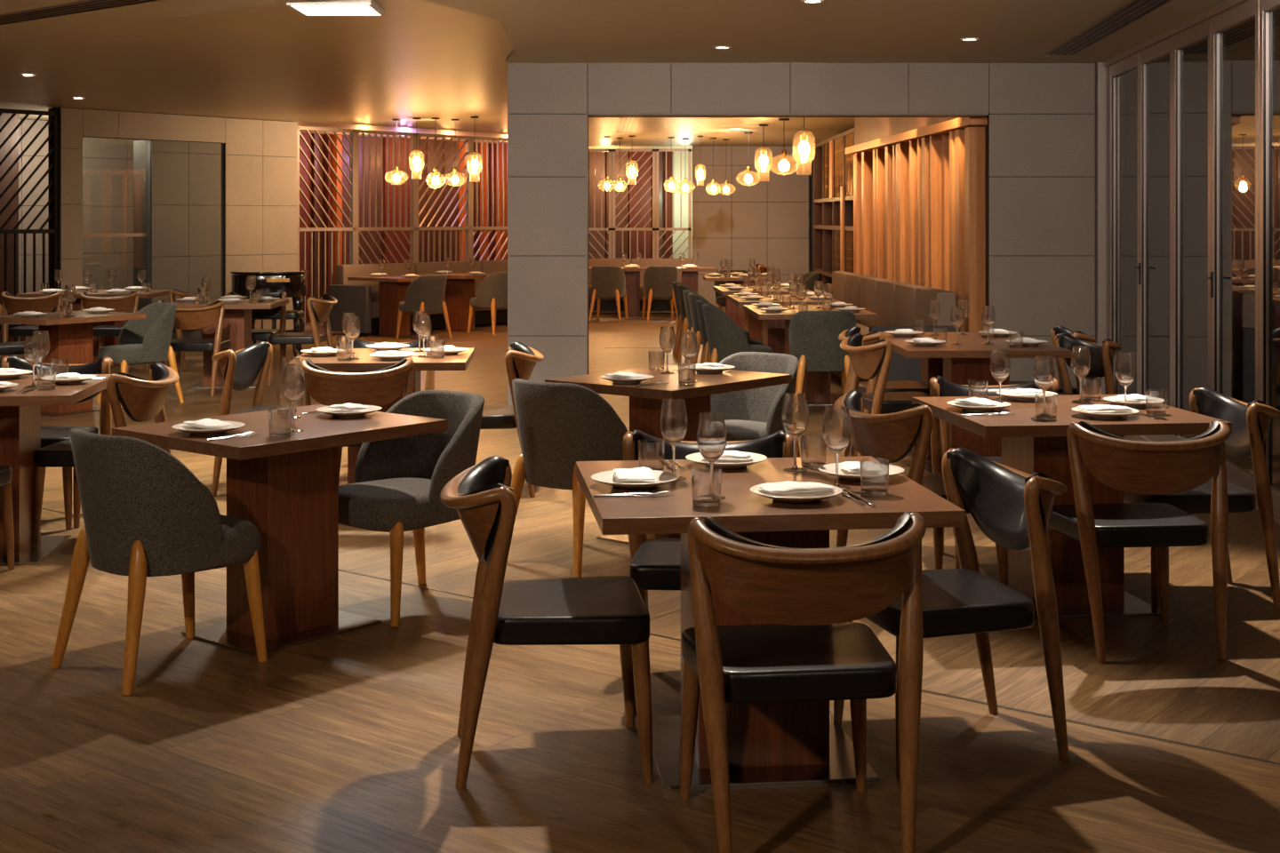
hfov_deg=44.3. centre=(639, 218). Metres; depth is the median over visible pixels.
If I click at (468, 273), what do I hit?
plate
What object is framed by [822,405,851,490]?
wine glass
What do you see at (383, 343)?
napkin
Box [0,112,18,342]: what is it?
wall
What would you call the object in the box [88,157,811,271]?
wall
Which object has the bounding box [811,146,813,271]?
wall
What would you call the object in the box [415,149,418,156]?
socket
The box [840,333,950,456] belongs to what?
dining chair
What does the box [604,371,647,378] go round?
napkin
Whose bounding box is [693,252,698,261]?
wine glass
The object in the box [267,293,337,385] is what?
dining chair
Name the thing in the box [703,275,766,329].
dining table
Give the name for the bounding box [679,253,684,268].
wine glass
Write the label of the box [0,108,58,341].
slatted screen
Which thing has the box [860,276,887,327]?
cushion
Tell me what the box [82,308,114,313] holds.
plate
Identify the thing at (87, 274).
bowl
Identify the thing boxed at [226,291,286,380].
dining chair
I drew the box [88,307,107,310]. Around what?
napkin
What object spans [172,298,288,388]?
dining table
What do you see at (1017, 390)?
napkin
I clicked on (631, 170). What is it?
pendant lamp
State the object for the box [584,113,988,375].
trim
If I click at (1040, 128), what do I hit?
wall
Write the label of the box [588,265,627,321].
tub chair
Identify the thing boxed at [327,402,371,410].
napkin
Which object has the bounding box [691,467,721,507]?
tumbler
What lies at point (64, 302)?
tumbler
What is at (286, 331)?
baseboard
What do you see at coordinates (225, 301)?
plate
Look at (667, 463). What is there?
knife
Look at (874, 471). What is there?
tumbler
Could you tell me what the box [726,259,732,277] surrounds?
wine glass
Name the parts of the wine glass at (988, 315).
stem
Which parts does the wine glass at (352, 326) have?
stem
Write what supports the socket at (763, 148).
attached to the pendant lamp at (763, 160)
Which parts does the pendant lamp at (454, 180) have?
bulb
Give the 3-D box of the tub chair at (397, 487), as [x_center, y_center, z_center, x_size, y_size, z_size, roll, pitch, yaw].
[-0.903,1.099,6.119,0.519,0.809,0.577,0,0,42]
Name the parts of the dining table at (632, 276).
plate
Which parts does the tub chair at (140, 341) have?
leg, leg, seat, backrest, leg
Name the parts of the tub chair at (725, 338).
leg, backrest, seat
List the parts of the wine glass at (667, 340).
stem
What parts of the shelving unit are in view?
door, door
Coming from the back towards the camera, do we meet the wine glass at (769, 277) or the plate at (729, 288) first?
the plate at (729, 288)
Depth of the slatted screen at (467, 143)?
22.18 m
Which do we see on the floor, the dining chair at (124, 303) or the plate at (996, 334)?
the dining chair at (124, 303)
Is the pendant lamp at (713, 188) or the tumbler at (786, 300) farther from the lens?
the pendant lamp at (713, 188)
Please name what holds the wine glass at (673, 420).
on the dining table at (780, 743)
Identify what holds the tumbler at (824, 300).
on the dining table at (816, 386)
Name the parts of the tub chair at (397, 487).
seat, leg, leg, backrest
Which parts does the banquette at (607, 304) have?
seat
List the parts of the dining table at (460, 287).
plate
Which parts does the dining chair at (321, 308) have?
leg, leg, seat, leg, backrest, rail, leg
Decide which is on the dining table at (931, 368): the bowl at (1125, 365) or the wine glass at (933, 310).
the wine glass at (933, 310)
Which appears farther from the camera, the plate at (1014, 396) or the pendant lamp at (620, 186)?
the pendant lamp at (620, 186)
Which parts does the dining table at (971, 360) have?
plate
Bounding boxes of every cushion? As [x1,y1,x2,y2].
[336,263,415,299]
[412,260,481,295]
[479,259,507,280]
[588,258,630,285]
[631,258,692,285]
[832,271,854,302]
[845,273,868,323]
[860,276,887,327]
[876,280,905,326]
[894,283,925,326]
[914,287,955,326]
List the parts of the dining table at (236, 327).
plate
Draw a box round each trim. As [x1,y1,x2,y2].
[41,508,1279,765]
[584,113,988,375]
[854,62,990,145]
[1094,62,1124,394]
[1104,0,1279,524]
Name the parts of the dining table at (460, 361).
plate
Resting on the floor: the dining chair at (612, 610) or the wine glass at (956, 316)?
the dining chair at (612, 610)
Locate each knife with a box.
[206,433,258,440]
[593,494,670,497]
[636,383,665,386]
[664,459,677,471]
[848,491,875,506]
[960,414,1010,415]
[1137,412,1167,420]
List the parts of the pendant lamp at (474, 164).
bulb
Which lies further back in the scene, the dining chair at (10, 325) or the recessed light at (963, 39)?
the dining chair at (10, 325)
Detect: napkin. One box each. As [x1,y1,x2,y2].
[0,368,23,373]
[0,381,13,385]
[17,311,43,313]
[41,288,63,290]
[56,372,79,378]
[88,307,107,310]
[109,288,126,290]
[183,296,195,299]
[183,418,235,429]
[217,297,240,300]
[224,295,242,296]
[261,296,271,298]
[311,346,335,351]
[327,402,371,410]
[370,272,386,274]
[372,342,402,345]
[374,351,411,354]
[444,345,455,350]
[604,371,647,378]
[613,466,656,481]
[696,362,726,367]
[699,450,752,459]
[738,291,752,294]
[757,481,834,493]
[758,302,773,304]
[832,302,845,304]
[839,461,860,472]
[843,305,857,309]
[895,328,913,333]
[912,337,938,342]
[954,397,1004,406]
[993,328,1008,332]
[1007,388,1047,393]
[1023,337,1039,342]
[1076,404,1133,411]
[1114,393,1145,400]
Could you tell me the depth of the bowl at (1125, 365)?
6.10 m
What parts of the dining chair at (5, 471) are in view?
seat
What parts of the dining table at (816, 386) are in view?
plate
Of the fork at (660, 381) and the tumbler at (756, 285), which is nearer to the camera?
the fork at (660, 381)
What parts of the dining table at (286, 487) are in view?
plate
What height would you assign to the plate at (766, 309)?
0.026 m
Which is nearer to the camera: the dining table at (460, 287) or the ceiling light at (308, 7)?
the ceiling light at (308, 7)
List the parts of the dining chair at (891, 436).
leg, rail, backrest, leg, seat, leg, leg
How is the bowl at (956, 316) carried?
on the wine glass at (956, 316)
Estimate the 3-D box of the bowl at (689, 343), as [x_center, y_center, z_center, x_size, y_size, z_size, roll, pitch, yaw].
[0.226,0.588,7.252,0.081,0.128,0.081,0,0,-1]
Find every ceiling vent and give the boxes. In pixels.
[0,0,161,25]
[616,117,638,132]
[1043,0,1173,55]
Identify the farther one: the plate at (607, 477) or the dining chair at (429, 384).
the dining chair at (429, 384)
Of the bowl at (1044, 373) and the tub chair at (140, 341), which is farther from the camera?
the tub chair at (140, 341)
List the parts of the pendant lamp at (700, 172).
bulb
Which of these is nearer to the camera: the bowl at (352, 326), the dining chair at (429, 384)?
the bowl at (352, 326)
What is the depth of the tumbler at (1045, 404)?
5.84 m
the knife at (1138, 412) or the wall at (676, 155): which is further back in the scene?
the wall at (676, 155)
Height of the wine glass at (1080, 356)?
0.226 m
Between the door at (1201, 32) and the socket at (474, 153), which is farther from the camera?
the socket at (474, 153)
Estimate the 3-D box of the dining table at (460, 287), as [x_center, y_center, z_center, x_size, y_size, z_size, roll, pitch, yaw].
[-2.420,1.125,21.150,0.930,0.750,0.755,0,0,38]
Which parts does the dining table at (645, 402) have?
plate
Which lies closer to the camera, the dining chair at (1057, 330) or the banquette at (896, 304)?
the dining chair at (1057, 330)
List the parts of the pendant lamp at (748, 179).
bulb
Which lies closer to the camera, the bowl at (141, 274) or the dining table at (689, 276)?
the bowl at (141, 274)
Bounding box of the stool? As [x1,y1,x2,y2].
[251,310,304,357]
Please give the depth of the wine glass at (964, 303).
10.13 m
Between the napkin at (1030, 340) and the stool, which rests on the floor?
the stool
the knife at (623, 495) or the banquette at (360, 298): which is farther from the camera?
the banquette at (360, 298)
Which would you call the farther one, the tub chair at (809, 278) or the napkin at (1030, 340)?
the tub chair at (809, 278)
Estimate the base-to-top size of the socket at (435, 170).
0.093 m
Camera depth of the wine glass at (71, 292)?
12.04 m
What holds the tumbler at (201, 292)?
on the dining table at (236, 327)
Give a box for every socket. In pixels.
[394,166,398,173]
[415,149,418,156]
[433,168,437,175]
[453,168,456,175]
[472,152,476,159]
[746,166,750,174]
[761,146,765,155]
[781,149,786,159]
[800,129,807,141]
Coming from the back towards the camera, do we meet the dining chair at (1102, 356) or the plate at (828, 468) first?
the dining chair at (1102, 356)
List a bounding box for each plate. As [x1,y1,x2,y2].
[0,369,32,379]
[0,383,18,391]
[13,312,47,317]
[39,290,64,293]
[55,374,96,383]
[75,288,89,290]
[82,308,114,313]
[104,289,128,293]
[123,288,141,290]
[171,421,245,435]
[176,298,195,302]
[215,299,243,303]
[219,296,246,298]
[261,297,279,301]
[300,348,336,356]
[315,405,382,417]
[366,344,409,351]
[369,274,386,276]
[369,352,415,359]
[401,275,419,277]
[424,347,468,354]
[435,272,452,273]
[467,272,485,274]
[591,470,679,489]
[600,374,653,383]
[685,451,767,469]
[695,365,735,373]
[705,273,722,276]
[719,284,741,287]
[723,287,746,290]
[733,293,759,296]
[739,296,766,300]
[750,481,842,503]
[751,304,780,307]
[759,307,789,311]
[806,296,832,300]
[818,463,903,481]
[832,303,853,307]
[835,307,866,311]
[884,330,923,336]
[904,339,945,346]
[946,400,1010,411]
[978,330,1009,336]
[996,390,1057,400]
[1005,339,1047,346]
[1071,407,1139,418]
[1103,396,1145,407]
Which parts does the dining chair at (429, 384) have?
leg, backrest, leg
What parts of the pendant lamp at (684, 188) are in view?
bulb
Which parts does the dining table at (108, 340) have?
plate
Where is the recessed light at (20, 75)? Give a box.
[20,74,35,76]
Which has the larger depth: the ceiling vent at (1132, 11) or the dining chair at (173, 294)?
the dining chair at (173, 294)
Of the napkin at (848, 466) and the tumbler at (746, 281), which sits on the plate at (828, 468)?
the napkin at (848, 466)
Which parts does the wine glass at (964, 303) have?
stem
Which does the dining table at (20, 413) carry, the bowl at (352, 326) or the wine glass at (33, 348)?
the wine glass at (33, 348)
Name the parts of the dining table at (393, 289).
plate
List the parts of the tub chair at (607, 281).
leg, leg, backrest, leg, leg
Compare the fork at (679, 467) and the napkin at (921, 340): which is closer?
the fork at (679, 467)
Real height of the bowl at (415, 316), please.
0.128 m
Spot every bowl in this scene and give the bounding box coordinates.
[24,336,43,365]
[32,330,50,359]
[54,269,62,281]
[64,284,74,297]
[65,287,76,303]
[83,269,91,281]
[137,269,145,281]
[200,277,210,292]
[245,277,255,291]
[248,275,255,287]
[280,357,300,383]
[281,366,305,403]
[342,312,355,334]
[344,316,359,340]
[379,259,385,269]
[412,311,425,333]
[416,314,431,338]
[445,257,451,267]
[469,257,475,266]
[621,253,626,261]
[636,252,640,261]
[658,326,675,352]
[659,399,687,445]
[679,253,684,261]
[680,331,697,359]
[696,412,727,462]
[720,258,726,268]
[726,259,732,269]
[747,267,753,279]
[766,273,773,287]
[767,266,773,273]
[772,268,780,276]
[781,392,808,438]
[787,272,795,284]
[788,281,798,296]
[795,275,803,284]
[796,284,807,300]
[813,280,823,296]
[822,405,851,453]
[823,283,832,299]
[927,300,940,319]
[950,306,964,327]
[956,299,968,319]
[981,305,995,327]
[990,349,1010,382]
[1032,355,1055,390]
[1071,345,1090,377]
[1114,352,1135,386]
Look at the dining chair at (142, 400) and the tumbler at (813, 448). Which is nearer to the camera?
the tumbler at (813, 448)
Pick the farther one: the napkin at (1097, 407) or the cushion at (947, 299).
the cushion at (947, 299)
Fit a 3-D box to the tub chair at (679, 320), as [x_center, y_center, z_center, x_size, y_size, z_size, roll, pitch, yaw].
[0.639,1.099,17.200,0.577,0.809,0.519,0,0,0]
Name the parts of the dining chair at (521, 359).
seat, leg, backrest, rail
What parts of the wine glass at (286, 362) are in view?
stem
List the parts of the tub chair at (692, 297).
leg, backrest, seat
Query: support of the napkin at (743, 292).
on the plate at (739, 294)
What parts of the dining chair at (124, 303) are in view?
leg, leg, rail, seat, backrest, leg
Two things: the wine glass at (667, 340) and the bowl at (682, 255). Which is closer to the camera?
the wine glass at (667, 340)
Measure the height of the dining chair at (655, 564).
0.807 m
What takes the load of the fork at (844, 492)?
on the dining table at (780, 743)
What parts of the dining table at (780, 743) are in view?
plate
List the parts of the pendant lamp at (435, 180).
bulb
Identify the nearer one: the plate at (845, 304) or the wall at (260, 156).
the plate at (845, 304)
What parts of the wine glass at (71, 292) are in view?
stem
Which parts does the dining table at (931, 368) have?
plate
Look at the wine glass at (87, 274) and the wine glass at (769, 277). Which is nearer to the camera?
the wine glass at (769, 277)
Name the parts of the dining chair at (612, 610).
rail, leg, backrest, leg, seat, leg, leg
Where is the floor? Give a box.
[0,299,1279,852]
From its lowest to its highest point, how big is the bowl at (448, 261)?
0.128 m
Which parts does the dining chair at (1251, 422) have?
leg, seat, leg, backrest, rail, leg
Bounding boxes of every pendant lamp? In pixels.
[392,119,402,182]
[409,117,423,169]
[431,117,440,184]
[450,119,461,183]
[470,116,479,182]
[598,136,615,189]
[613,137,626,190]
[628,136,638,184]
[664,136,678,189]
[676,138,694,191]
[697,136,703,175]
[705,137,720,191]
[717,139,729,192]
[744,131,753,183]
[754,124,771,169]
[776,118,789,171]
[793,117,810,175]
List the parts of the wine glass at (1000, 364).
stem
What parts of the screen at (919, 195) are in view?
rail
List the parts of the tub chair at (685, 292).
backrest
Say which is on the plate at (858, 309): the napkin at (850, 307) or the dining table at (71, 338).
the napkin at (850, 307)
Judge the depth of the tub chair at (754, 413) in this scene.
8.09 m
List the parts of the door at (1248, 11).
handle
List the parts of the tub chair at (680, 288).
leg, leg, backrest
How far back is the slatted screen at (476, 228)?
22.87 m
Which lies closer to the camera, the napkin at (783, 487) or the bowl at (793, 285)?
the napkin at (783, 487)
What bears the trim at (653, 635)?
on the floor
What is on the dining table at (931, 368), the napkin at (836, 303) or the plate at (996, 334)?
the plate at (996, 334)
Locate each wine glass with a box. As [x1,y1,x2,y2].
[24,336,43,387]
[32,330,50,380]
[54,269,62,288]
[64,284,74,313]
[65,287,76,316]
[83,269,91,291]
[107,269,116,283]
[137,269,145,291]
[200,277,210,303]
[203,276,211,301]
[245,277,255,302]
[248,275,255,300]
[280,357,301,418]
[281,366,305,432]
[342,312,355,353]
[344,316,359,359]
[379,259,385,277]
[405,259,411,270]
[412,311,426,351]
[416,314,431,357]
[445,257,451,274]
[469,257,475,271]
[621,253,626,268]
[636,252,640,266]
[658,326,675,374]
[659,399,687,480]
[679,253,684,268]
[680,331,697,382]
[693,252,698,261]
[696,412,727,499]
[720,258,726,276]
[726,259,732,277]
[747,267,753,287]
[749,258,755,267]
[752,268,759,281]
[766,273,773,297]
[767,266,773,287]
[772,268,780,290]
[772,275,780,290]
[781,392,808,471]
[787,272,795,296]
[788,281,798,309]
[795,275,803,300]
[796,284,807,312]
[813,280,823,308]
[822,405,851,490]
[823,283,832,311]
[927,300,940,335]
[950,306,964,344]
[956,299,968,335]
[981,305,995,343]
[990,349,1010,407]
[1032,355,1055,415]
[1071,345,1090,402]
[1114,352,1135,407]
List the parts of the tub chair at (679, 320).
leg, leg, backrest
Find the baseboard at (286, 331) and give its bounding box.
[279,329,293,333]
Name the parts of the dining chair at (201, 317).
leg, backrest, rail, seat, leg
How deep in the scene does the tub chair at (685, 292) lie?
15.10 m
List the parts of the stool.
leg, seat, leg, leg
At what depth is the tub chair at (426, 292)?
19.51 m
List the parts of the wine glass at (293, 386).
stem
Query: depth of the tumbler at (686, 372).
7.08 m
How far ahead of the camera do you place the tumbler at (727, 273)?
20.06 m
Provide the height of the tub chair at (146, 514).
0.809 m
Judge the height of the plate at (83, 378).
0.026 m
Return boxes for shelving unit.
[813,128,854,295]
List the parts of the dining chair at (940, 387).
leg, leg, seat, backrest, rail, leg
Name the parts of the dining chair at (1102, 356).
leg, seat, backrest, rail, leg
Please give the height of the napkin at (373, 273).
0.018 m
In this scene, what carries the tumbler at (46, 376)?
on the dining table at (20, 413)
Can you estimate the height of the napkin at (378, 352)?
0.018 m
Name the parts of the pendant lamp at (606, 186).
bulb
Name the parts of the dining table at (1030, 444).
plate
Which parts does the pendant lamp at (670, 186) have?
bulb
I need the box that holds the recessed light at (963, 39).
[960,38,979,40]
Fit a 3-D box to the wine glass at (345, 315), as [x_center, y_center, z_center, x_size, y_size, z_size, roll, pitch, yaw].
[-1.615,0.637,8.739,0.081,0.226,0.081,0,0,30]
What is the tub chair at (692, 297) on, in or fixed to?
on the floor
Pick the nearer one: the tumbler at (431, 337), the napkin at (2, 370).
the napkin at (2, 370)
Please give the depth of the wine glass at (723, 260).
20.48 m
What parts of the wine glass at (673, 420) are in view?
stem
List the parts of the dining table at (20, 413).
plate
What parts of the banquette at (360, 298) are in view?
panel, seat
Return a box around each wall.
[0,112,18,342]
[18,119,140,340]
[48,107,297,330]
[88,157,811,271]
[133,139,223,340]
[299,132,507,322]
[507,63,1095,405]
[589,150,672,263]
[664,150,692,259]
[692,145,808,307]
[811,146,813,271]
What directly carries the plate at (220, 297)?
on the dining table at (236, 327)
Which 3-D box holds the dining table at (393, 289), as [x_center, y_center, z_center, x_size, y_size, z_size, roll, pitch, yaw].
[-3.150,1.125,20.200,0.930,0.750,0.755,0,0,38]
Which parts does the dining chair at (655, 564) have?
leg, leg, seat, rail, backrest, leg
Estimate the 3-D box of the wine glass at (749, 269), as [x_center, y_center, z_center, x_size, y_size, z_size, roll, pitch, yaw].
[1.197,0.637,16.947,0.081,0.226,0.081,0,0,33]
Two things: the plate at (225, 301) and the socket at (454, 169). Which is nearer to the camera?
the plate at (225, 301)
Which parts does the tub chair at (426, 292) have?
leg, seat, leg, backrest, leg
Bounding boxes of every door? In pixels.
[1109,52,1139,394]
[1135,36,1172,441]
[1172,18,1211,440]
[1206,0,1259,504]
[1259,0,1279,518]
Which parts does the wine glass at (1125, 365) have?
stem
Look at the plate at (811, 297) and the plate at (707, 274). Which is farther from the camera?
the plate at (707, 274)
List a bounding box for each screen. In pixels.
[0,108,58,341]
[297,126,355,329]
[355,129,415,263]
[416,133,471,262]
[471,136,507,260]
[588,148,611,258]
[612,148,655,259]
[656,148,691,258]
[845,115,987,332]
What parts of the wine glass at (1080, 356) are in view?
stem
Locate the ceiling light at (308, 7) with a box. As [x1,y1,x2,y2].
[286,0,384,15]
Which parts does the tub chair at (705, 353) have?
leg, backrest, leg, seat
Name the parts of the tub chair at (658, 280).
leg, leg, backrest, leg, leg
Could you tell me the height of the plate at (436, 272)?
0.026 m
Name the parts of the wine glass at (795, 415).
stem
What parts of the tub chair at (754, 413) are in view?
seat, leg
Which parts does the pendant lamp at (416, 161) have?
bulb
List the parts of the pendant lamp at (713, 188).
cord, bulb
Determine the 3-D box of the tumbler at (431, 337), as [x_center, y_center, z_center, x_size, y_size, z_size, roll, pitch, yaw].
[-1.175,0.704,8.932,0.080,0.092,0.080,0,0,0]
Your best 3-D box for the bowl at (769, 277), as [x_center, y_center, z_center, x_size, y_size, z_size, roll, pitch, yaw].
[1.237,0.588,14.947,0.081,0.128,0.081,0,0,38]
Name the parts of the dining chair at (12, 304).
leg, leg, seat, rail, backrest, leg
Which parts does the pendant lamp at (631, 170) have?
bulb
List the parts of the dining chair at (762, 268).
leg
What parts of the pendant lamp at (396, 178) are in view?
bulb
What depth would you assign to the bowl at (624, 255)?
23.87 m
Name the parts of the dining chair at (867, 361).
leg, rail, backrest, leg, seat, leg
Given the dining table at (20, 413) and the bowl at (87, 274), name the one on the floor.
the dining table at (20, 413)
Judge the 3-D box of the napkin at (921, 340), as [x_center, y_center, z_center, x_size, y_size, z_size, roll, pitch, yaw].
[1.685,0.714,9.300,0.117,0.018,0.197,0,0,-6]
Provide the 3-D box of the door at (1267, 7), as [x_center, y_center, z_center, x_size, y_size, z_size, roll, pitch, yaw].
[3.187,0.166,7.680,0.055,2.641,0.916,0,0,5]
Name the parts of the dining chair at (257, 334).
backrest, seat, leg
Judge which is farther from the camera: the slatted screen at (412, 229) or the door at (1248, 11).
the slatted screen at (412, 229)
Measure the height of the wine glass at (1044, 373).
0.226 m
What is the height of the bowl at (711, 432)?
0.128 m
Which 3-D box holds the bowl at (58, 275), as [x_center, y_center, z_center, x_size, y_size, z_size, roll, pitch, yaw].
[-5.970,0.588,16.150,0.081,0.128,0.081,0,0,-23]
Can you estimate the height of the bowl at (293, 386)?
0.128 m
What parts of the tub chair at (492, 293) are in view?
leg, seat, backrest, leg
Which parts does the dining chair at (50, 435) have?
leg, backrest, rail, leg, seat, leg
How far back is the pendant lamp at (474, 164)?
18.97 m
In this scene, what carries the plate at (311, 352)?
on the dining table at (460, 361)
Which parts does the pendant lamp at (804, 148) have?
bulb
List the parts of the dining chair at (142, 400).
leg, seat, leg, leg, backrest, rail, leg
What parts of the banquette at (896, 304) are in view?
seat, panel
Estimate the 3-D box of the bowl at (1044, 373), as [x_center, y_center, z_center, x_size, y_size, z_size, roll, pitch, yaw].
[1.535,0.588,5.974,0.081,0.128,0.081,0,0,39]
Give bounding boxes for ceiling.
[0,0,1279,157]
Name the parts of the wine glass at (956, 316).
stem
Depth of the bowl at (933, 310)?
10.06 m
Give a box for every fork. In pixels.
[206,432,254,439]
[598,490,670,495]
[634,381,664,386]
[668,459,687,468]
[840,490,865,505]
[973,411,1011,414]
[1135,413,1159,419]
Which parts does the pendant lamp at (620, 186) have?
cord, bulb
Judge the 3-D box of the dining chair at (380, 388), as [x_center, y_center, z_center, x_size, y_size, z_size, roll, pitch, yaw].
[-1.409,1.099,7.933,0.566,0.807,0.566,0,0,-1]
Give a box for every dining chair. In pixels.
[0,290,62,359]
[0,304,24,355]
[0,322,33,359]
[0,355,112,530]
[0,465,14,570]
[32,362,178,546]
[79,290,148,374]
[138,287,203,371]
[158,300,231,396]
[211,341,300,496]
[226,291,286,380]
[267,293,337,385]
[300,359,414,447]
[338,338,434,479]
[440,456,652,789]
[480,341,543,497]
[622,429,793,712]
[680,512,926,852]
[755,264,767,286]
[833,448,1069,778]
[834,390,1007,586]
[838,326,930,456]
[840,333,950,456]
[929,376,1058,568]
[1009,325,1095,394]
[1045,419,1230,663]
[1053,333,1120,395]
[1124,386,1279,609]
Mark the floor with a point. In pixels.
(348, 742)
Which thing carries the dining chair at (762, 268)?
on the floor
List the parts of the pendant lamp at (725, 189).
bulb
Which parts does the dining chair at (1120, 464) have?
leg, leg, seat, backrest, rail, leg, leg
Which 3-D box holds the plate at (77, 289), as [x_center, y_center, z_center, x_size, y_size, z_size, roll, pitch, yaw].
[-5.850,0.736,16.400,0.247,0.026,0.247,0,0,0]
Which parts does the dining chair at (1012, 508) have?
leg, leg, seat, leg, backrest, rail, leg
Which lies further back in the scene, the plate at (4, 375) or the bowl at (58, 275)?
the bowl at (58, 275)
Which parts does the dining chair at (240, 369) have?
leg, rail, backrest, leg, seat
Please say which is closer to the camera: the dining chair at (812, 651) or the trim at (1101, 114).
the dining chair at (812, 651)
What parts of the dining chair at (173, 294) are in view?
leg, rail, seat, backrest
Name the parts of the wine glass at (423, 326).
stem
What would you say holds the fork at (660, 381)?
on the dining table at (645, 402)
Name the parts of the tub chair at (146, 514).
leg, leg, backrest, leg, seat, leg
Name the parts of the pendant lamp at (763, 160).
bulb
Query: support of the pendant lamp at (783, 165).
hanging from the ceiling
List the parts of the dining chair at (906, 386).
leg, rail, backrest, leg, seat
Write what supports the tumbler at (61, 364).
on the dining table at (20, 413)
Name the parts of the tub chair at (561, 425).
leg, backrest, leg, leg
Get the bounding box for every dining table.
[0,310,146,416]
[0,374,111,565]
[16,289,171,367]
[111,404,447,655]
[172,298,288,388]
[296,347,474,486]
[347,275,418,337]
[416,272,489,332]
[544,365,791,544]
[575,456,965,790]
[617,266,648,318]
[675,266,716,317]
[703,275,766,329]
[713,286,812,343]
[727,295,841,353]
[743,304,877,406]
[869,332,1027,458]
[888,340,1071,473]
[912,394,1231,619]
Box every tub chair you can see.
[50,427,267,695]
[96,302,183,407]
[338,390,484,626]
[396,274,452,339]
[467,272,507,335]
[510,378,655,577]
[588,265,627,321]
[641,265,678,321]
[672,281,683,358]
[676,284,695,362]
[682,289,741,363]
[688,292,749,364]
[696,299,763,363]
[702,304,773,363]
[711,352,800,457]
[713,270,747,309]
[788,311,856,395]
[802,272,819,291]
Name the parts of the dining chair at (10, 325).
seat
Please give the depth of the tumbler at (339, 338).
8.82 m
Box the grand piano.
[230,268,308,349]
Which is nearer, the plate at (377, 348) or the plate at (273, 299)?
the plate at (377, 348)
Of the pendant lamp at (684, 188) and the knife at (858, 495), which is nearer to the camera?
the knife at (858, 495)
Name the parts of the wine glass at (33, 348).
stem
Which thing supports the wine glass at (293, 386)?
on the dining table at (286, 487)
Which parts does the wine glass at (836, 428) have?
stem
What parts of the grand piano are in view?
lid, leg, leg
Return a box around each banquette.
[328,259,507,333]
[588,258,692,311]
[830,271,960,382]
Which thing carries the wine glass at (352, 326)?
on the dining table at (460, 361)
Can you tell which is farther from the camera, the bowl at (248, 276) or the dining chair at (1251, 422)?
the bowl at (248, 276)
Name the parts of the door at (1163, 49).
handle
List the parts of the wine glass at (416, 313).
stem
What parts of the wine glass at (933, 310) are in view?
stem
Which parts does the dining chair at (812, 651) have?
leg, leg, seat, backrest, rail, leg, leg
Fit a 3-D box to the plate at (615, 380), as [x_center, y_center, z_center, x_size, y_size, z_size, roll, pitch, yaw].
[-0.060,0.736,7.203,0.247,0.026,0.247,0,0,0]
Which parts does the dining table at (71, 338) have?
plate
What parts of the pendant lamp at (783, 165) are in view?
cord, bulb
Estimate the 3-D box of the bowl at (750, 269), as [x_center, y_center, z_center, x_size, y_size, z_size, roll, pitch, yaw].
[1.197,0.588,16.947,0.081,0.128,0.081,0,0,33]
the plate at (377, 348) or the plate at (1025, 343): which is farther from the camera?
the plate at (1025, 343)
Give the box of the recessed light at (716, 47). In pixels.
[713,46,730,48]
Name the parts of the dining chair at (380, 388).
leg, seat, rail, backrest, leg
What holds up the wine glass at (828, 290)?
on the dining table at (816, 386)
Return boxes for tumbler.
[36,367,55,390]
[40,283,48,292]
[50,358,68,375]
[59,304,70,318]
[62,300,72,311]
[89,283,97,292]
[142,282,150,292]
[195,293,204,303]
[200,290,208,300]
[252,292,262,303]
[256,289,264,296]
[268,408,292,438]
[276,387,296,412]
[336,335,348,349]
[336,342,351,360]
[425,334,439,348]
[429,340,444,359]
[638,439,664,471]
[648,351,664,370]
[678,363,695,385]
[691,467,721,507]
[716,268,722,273]
[724,270,730,277]
[743,278,750,287]
[752,281,760,290]
[760,286,768,295]
[773,290,782,301]
[782,296,791,306]
[798,301,807,311]
[800,434,826,468]
[822,298,831,310]
[859,457,888,495]
[912,319,925,334]
[934,327,947,343]
[968,379,988,399]
[981,323,994,338]
[1008,331,1023,348]
[1035,393,1057,420]
[1081,376,1101,400]
[1145,389,1167,415]
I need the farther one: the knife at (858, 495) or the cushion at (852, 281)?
the cushion at (852, 281)
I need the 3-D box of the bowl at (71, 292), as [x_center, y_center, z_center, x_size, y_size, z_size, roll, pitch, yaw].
[-4.362,0.588,12.065,0.081,0.128,0.081,0,0,-42]
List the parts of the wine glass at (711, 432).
stem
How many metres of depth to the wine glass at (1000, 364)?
6.26 m
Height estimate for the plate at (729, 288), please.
0.026 m
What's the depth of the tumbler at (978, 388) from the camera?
6.37 m
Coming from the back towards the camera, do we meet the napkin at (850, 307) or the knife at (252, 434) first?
the napkin at (850, 307)
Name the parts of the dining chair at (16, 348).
leg, seat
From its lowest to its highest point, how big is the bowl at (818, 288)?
0.128 m
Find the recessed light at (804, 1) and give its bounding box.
[801,0,823,2]
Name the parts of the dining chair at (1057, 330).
seat, leg, backrest, rail, leg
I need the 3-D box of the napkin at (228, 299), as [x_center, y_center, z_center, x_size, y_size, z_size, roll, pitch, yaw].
[-3.636,0.714,13.944,0.197,0.018,0.117,0,0,-21]
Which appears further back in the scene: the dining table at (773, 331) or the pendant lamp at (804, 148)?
the pendant lamp at (804, 148)
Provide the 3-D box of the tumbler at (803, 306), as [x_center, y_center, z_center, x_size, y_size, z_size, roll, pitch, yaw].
[1.293,0.704,12.478,0.080,0.092,0.080,0,0,0]

